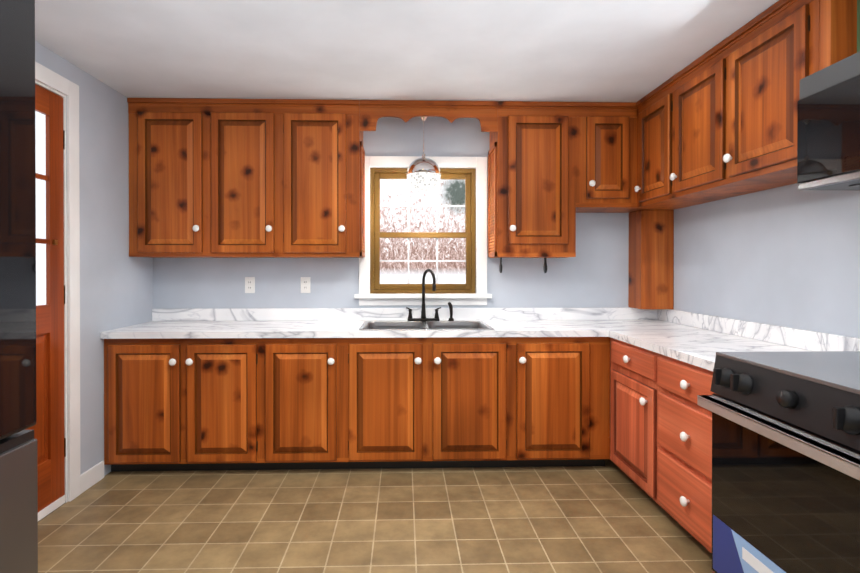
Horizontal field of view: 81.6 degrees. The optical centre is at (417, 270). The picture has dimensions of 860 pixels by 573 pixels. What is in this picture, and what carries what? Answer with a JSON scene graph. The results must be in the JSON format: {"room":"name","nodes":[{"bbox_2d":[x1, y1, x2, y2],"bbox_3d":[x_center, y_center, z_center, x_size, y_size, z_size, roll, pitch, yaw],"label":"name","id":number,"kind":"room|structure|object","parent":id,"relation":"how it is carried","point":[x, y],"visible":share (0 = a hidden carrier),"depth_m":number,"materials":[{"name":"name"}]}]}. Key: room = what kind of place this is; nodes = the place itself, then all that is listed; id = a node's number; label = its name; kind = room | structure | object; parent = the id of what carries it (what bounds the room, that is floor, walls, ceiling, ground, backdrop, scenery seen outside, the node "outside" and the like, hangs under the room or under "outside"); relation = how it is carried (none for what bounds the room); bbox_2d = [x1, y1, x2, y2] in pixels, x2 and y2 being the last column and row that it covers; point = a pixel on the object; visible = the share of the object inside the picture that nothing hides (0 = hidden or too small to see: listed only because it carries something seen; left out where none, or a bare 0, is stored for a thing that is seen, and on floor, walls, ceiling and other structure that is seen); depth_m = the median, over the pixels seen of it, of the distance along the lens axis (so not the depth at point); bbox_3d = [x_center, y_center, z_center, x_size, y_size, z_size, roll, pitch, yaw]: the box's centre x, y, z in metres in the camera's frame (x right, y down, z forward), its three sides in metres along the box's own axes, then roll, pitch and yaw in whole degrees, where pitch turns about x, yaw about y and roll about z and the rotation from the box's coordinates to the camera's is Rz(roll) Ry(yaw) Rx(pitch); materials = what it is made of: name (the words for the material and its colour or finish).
{"room":"kitchen","nodes":[
{"label":"kitchen","id":0,"kind":"room"},
{"bbox_2d":[35,41,152,475],"bbox_3d":[-1.923,0.065,0.914,0.160,2.385,5.400,0,0,-2],"label":"wall","id":1,"kind":"structure","parent":0,"point":[116,286],"depth_m":2.99,"materials":[{"name":"paint"}]},
{"bbox_2d":[25,84,65,520],"bbox_3d":[-1.868,0.162,2.258,0.117,2.170,0.852,0,0,-2],"label":"entry door","id":2,"kind":"structure","parent":1,"relation":"in","point":[48,428],"depth_m":2.57,"materials":[{"name":"brown wood"}]},
{"bbox_2d":[35,61,80,521],"bbox_3d":[-1.950,0.113,2.249,0.176,2.275,1.040,0,0,-2],"label":"door frame","id":3,"kind":"structure","parent":1,"relation":"attached to","point":[54,82],"depth_m":2.70,"materials":[{"name":"wood"}]},
{"bbox_2d":[80,461,103,493],"bbox_3d":[0.027,1.206,0.665,3.721,0.105,4.778,0,0,-2],"label":"baseboard","id":4,"kind":"structure","parent":1,"relation":"attached to","point":[91,476],"depth_m":2.88,"materials":[{"name":"white wood"}]},
{"bbox_2d":[38,459,712,572],"bbox_3d":[0.018,1.307,0.974,4.125,0.100,5.800,0,0,-2],"label":"floor","id":5,"kind":"structure","parent":0,"point":[610,516],"depth_m":2.45,"materials":[{"name":"tile"}]},
{"bbox_2d":[0,0,37,572],"bbox_3d":[-1.149,0.294,0.573,0.750,1.930,0.913,0,0,-2],"label":"refrigerator","id":6,"kind":"object","parent":5,"relation":"on","point":[18,503],"visible":1,"depth_m":0.98,"materials":[{"name":"grey metal"}]},
{"bbox_2d":[104,356,219,471],"bbox_3d":[-1.668,0.946,3.314,0.479,0.600,0.620,0,0,-2],"label":"base cabinet","id":7,"kind":"object","parent":5,"relation":"on","point":[144,401],"depth_m":3.01,"materials":[{"name":"brown wood"}]},
{"bbox_2d":[184,356,283,470],"bbox_3d":[-1.195,0.946,3.327,0.466,0.600,0.620,0,0,-2],"label":"base cabinet","id":8,"kind":"object","parent":5,"relation":"on","point":[190,404],"depth_m":3.02,"materials":[{"name":"brown wood"}]},
{"bbox_2d":[264,356,351,469],"bbox_3d":[-0.715,0.945,3.341,0.496,0.600,0.620,0,0,-2],"label":"base cabinet","id":9,"kind":"object","parent":5,"relation":"on","point":[304,395],"depth_m":3.03,"materials":[{"name":"brown wood"}]},
{"bbox_2d":[344,356,431,468],"bbox_3d":[-0.206,0.945,3.355,0.521,0.600,0.620,0,0,-2],"label":"base cabinet","id":10,"kind":"object","parent":5,"relation":"on","point":[388,399],"depth_m":3.05,"materials":[{"name":"brown wood"}]},
{"bbox_2d":[428,356,515,467],"bbox_3d":[0.314,0.945,3.369,0.520,0.600,0.620,0,0,-2],"label":"base cabinet","id":11,"kind":"object","parent":5,"relation":"on","point":[474,397],"depth_m":3.06,"materials":[{"name":"brown wood"}]},
{"bbox_2d":[500,356,591,466],"bbox_3d":[0.814,0.945,3.383,0.480,0.600,0.620,0,0,-2],"label":"base cabinet","id":12,"kind":"object","parent":5,"relation":"on","point":[554,394],"depth_m":3.08,"materials":[{"name":"brown wood"}]},
{"bbox_2d":[100,308,859,370],"bbox_3d":[-0.021,0.345,2.368,3.721,0.130,2.598,0,0,-2],"label":"countertop","id":13,"kind":"structure","parent":12,"relation":"on","point":[702,340],"depth_m":3.11,"materials":[{"name":"stone"}]},
{"bbox_2d":[359,320,494,329],"bbox_3d":[0.050,0.455,3.347,0.840,0.191,0.550,0,0,-2],"label":"sink","id":14,"kind":"object","parent":13,"relation":"in","point":[421,325],"visible":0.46,"depth_m":3.53,"materials":[{"name":"silver metal"}]},
{"bbox_2d":[406,269,453,320],"bbox_3d":[0.092,0.172,3.514,0.349,0.372,0.187,0,0,-2],"label":"faucet","id":15,"kind":"object","parent":13,"relation":"on","point":[423,315],"visible":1,"depth_m":3.57,"materials":[{"name":"black metal"}]},
{"bbox_2d":[628,210,673,308],"bbox_3d":[1.690,-0.079,3.611,0.233,0.701,0.203,0,0,-2],"label":"chase","id":16,"kind":"object","parent":13,"relation":"on","point":[651,260],"visible":1,"depth_m":3.51,"materials":[{"name":"brown wood"}]},
{"bbox_2d":[564,356,609,465],"bbox_3d":[1.123,0.945,3.392,0.139,0.600,0.620,0,0,-2],"label":"base cabinet","id":17,"kind":"object","parent":5,"relation":"on","point":[600,376],"depth_m":3.10,"materials":[{"name":"brown wood"}]},
{"bbox_2d":[610,337,715,553],"bbox_3d":[1.498,0.830,2.515,0.678,0.839,1.193,0,0,-2],"label":"base cabinet","id":18,"kind":"object","parent":5,"relation":"on","point":[660,437],"visible":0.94,"depth_m":2.42,"materials":[{"name":"red wood"}]},
{"bbox_2d":[697,351,859,572],"bbox_3d":[1.454,0.773,1.524,0.773,0.962,0.770,0,0,-2],"label":"range","id":19,"kind":"object","parent":5,"relation":"on","point":[785,462],"visible":1,"depth_m":1.55,"materials":[{"name":"grey metal"}]},
{"bbox_2d":[153,117,629,348],"bbox_3d":[-0.059,0.050,3.747,4.125,2.385,0.160,0,0,-2],"label":"wall","id":20,"kind":"structure","parent":0,"point":[594,273],"depth_m":3.67,"materials":[{"name":"paint"}]},
{"bbox_2d":[127,98,206,257],"bbox_3d":[-1.656,-0.617,3.447,0.511,1.044,0.340,0,0,-2],"label":"upper cabinet","id":21,"kind":"object","parent":20,"relation":"attached to","point":[168,136],"depth_m":3.28,"materials":[{"name":"brown wood"}]},
{"bbox_2d":[207,98,278,257],"bbox_3d":[-1.163,-0.617,3.461,0.475,1.044,0.340,0,0,-2],"label":"upper cabinet","id":22,"kind":"object","parent":20,"relation":"attached to","point":[245,178],"depth_m":3.29,"materials":[{"name":"brown wood"}]},
{"bbox_2d":[245,277,254,292],"bbox_3d":[-1.222,0.104,3.629,0.072,0.116,0.008,0,0,-2],"label":"electrical outlet","id":23,"kind":"object","parent":20,"relation":"attached to","point":[249,284],"visible":1,"depth_m":3.63,"materials":[{"name":"plastic"}]},
{"bbox_2d":[301,277,309,292],"bbox_3d":[-0.819,0.104,3.640,0.072,0.116,0.008,0,0,-2],"label":"electrical outlet","id":24,"kind":"object","parent":20,"relation":"attached to","point":[305,284],"visible":1,"depth_m":3.64,"materials":[{"name":"plastic"}]},
{"bbox_2d":[279,99,364,257],"bbox_3d":[-0.653,-0.617,3.475,0.546,1.044,0.340,0,0,-2],"label":"upper cabinet","id":25,"kind":"object","parent":20,"relation":"attached to","point":[322,152],"depth_m":3.31,"materials":[{"name":"brown wood"}]},
{"bbox_2d":[359,100,497,131],"bbox_3d":[0.076,-1.040,3.345,0.928,0.197,0.040,0,0,-2],"label":"window valance","id":26,"kind":"object","parent":25,"relation":"attached to","point":[484,113],"visible":1,"depth_m":3.34,"materials":[{"name":"brown wood"}]},
{"bbox_2d":[354,156,491,305],"bbox_3d":[0.041,-0.292,3.695,1.002,1.093,0.165,0,0,-2],"label":"window","id":27,"kind":"structure","parent":20,"relation":"in","point":[468,176],"depth_m":3.68,"materials":[{"name":"brown wood"}]},
{"bbox_2d":[488,101,579,257],"bbox_3d":[0.796,-0.617,3.515,0.544,1.044,0.340,0,0,-2],"label":"upper cabinet","id":28,"kind":"object","parent":20,"relation":"attached to","point":[554,168],"depth_m":3.35,"materials":[{"name":"brown wood"}]},
{"bbox_2d":[499,257,546,272],"bbox_3d":[0.743,-0.039,3.503,0.323,0.110,0.072,0,0,-2],"label":"towel holder","id":29,"kind":"object","parent":28,"relation":"attached to","point":[544,266],"visible":0.98,"depth_m":3.49,"materials":[{"name":"black metal"}]},
{"bbox_2d":[580,102,679,212],"bbox_3d":[1.438,-0.785,3.532,0.740,0.708,0.340,0,0,-2],"label":"upper cabinet","id":30,"kind":"object","parent":20,"relation":"attached to","point":[608,130],"depth_m":3.36,"materials":[{"name":"brown wood"}]},
{"bbox_2d":[35,0,778,101],"bbox_3d":[0.018,-1.138,0.962,4.125,0.020,5.800,0,0,-2],"label":"ceiling","id":31,"kind":"structure","parent":0,"point":[550,50],"depth_m":2.51,"materials":[{"name":"paint"}]},
{"bbox_2d":[406,116,440,192],"bbox_3d":[0.043,-0.842,3.465,0.242,0.593,0.242,0,0,-2],"label":"pendant light","id":32,"kind":"object","parent":31,"relation":"hanging from","point":[423,174],"visible":0.9,"depth_m":3.38,"materials":[{"name":"clear glass"}]},
{"bbox_2d":[661,183,859,344],"bbox_3d":[1.960,0.064,1.022,0.160,2.385,5.400,0,0,-2],"label":"wall","id":33,"kind":"structure","parent":0,"point":[787,256],"depth_m":2.56,"materials":[{"name":"paint"}]},
{"bbox_2d":[634,81,716,207],"bbox_3d":[1.649,-0.783,3.154,0.340,0.708,0.468,0,0,-2],"label":"upper cabinet","id":34,"kind":"object","parent":33,"relation":"attached to","point":[650,188],"depth_m":3.15,"materials":[{"name":"brown wood"}]},
{"bbox_2d":[666,44,771,199],"bbox_3d":[1.662,-0.781,2.677,0.340,0.708,0.485,0,0,-2],"label":"upper cabinet","id":35,"kind":"object","parent":33,"relation":"attached to","point":[717,122],"depth_m":2.71,"materials":[{"name":"brown wood"}]},
{"bbox_2d":[718,0,819,187],"bbox_3d":[1.676,-0.778,2.172,0.340,0.708,0.525,0,0,-2],"label":"upper cabinet","id":36,"kind":"object","parent":33,"relation":"attached to","point":[762,65],"depth_m":2.18,"materials":[{"name":"brown wood"}]},
{"bbox_2d":[819,0,859,70],"bbox_3d":[1.695,-0.929,1.520,0.338,0.399,0.772,0,0,-2],"label":"upper cabinet","id":37,"kind":"object","parent":33,"relation":"attached to","point":[839,30],"visible":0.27,"depth_m":1.85,"materials":[{"name":"brown wood"}]},
{"bbox_2d":[797,51,859,190],"bbox_3d":[1.661,-0.514,1.522,0.406,0.425,0.769,0,0,-2],"label":"over-the-range microwave","id":38,"kind":"object","parent":37,"relation":"attached to","point":[828,130],"visible":1,"depth_m":1.76,"materials":[{"name":"black plastic"}]},
{"label":"outside","id":39,"kind":"structure","parent":0,"visible":0},
{"bbox_2d":[380,179,465,283],"bbox_3d":[-0.101,-0.765,5.272,9.725,5.000,0.020,0,0,-2],"label":"window glass","id":40,"kind":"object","parent":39,"point":[421,219],"depth_m":5.27,"materials":[{"name":"clear glass"}]}
]}

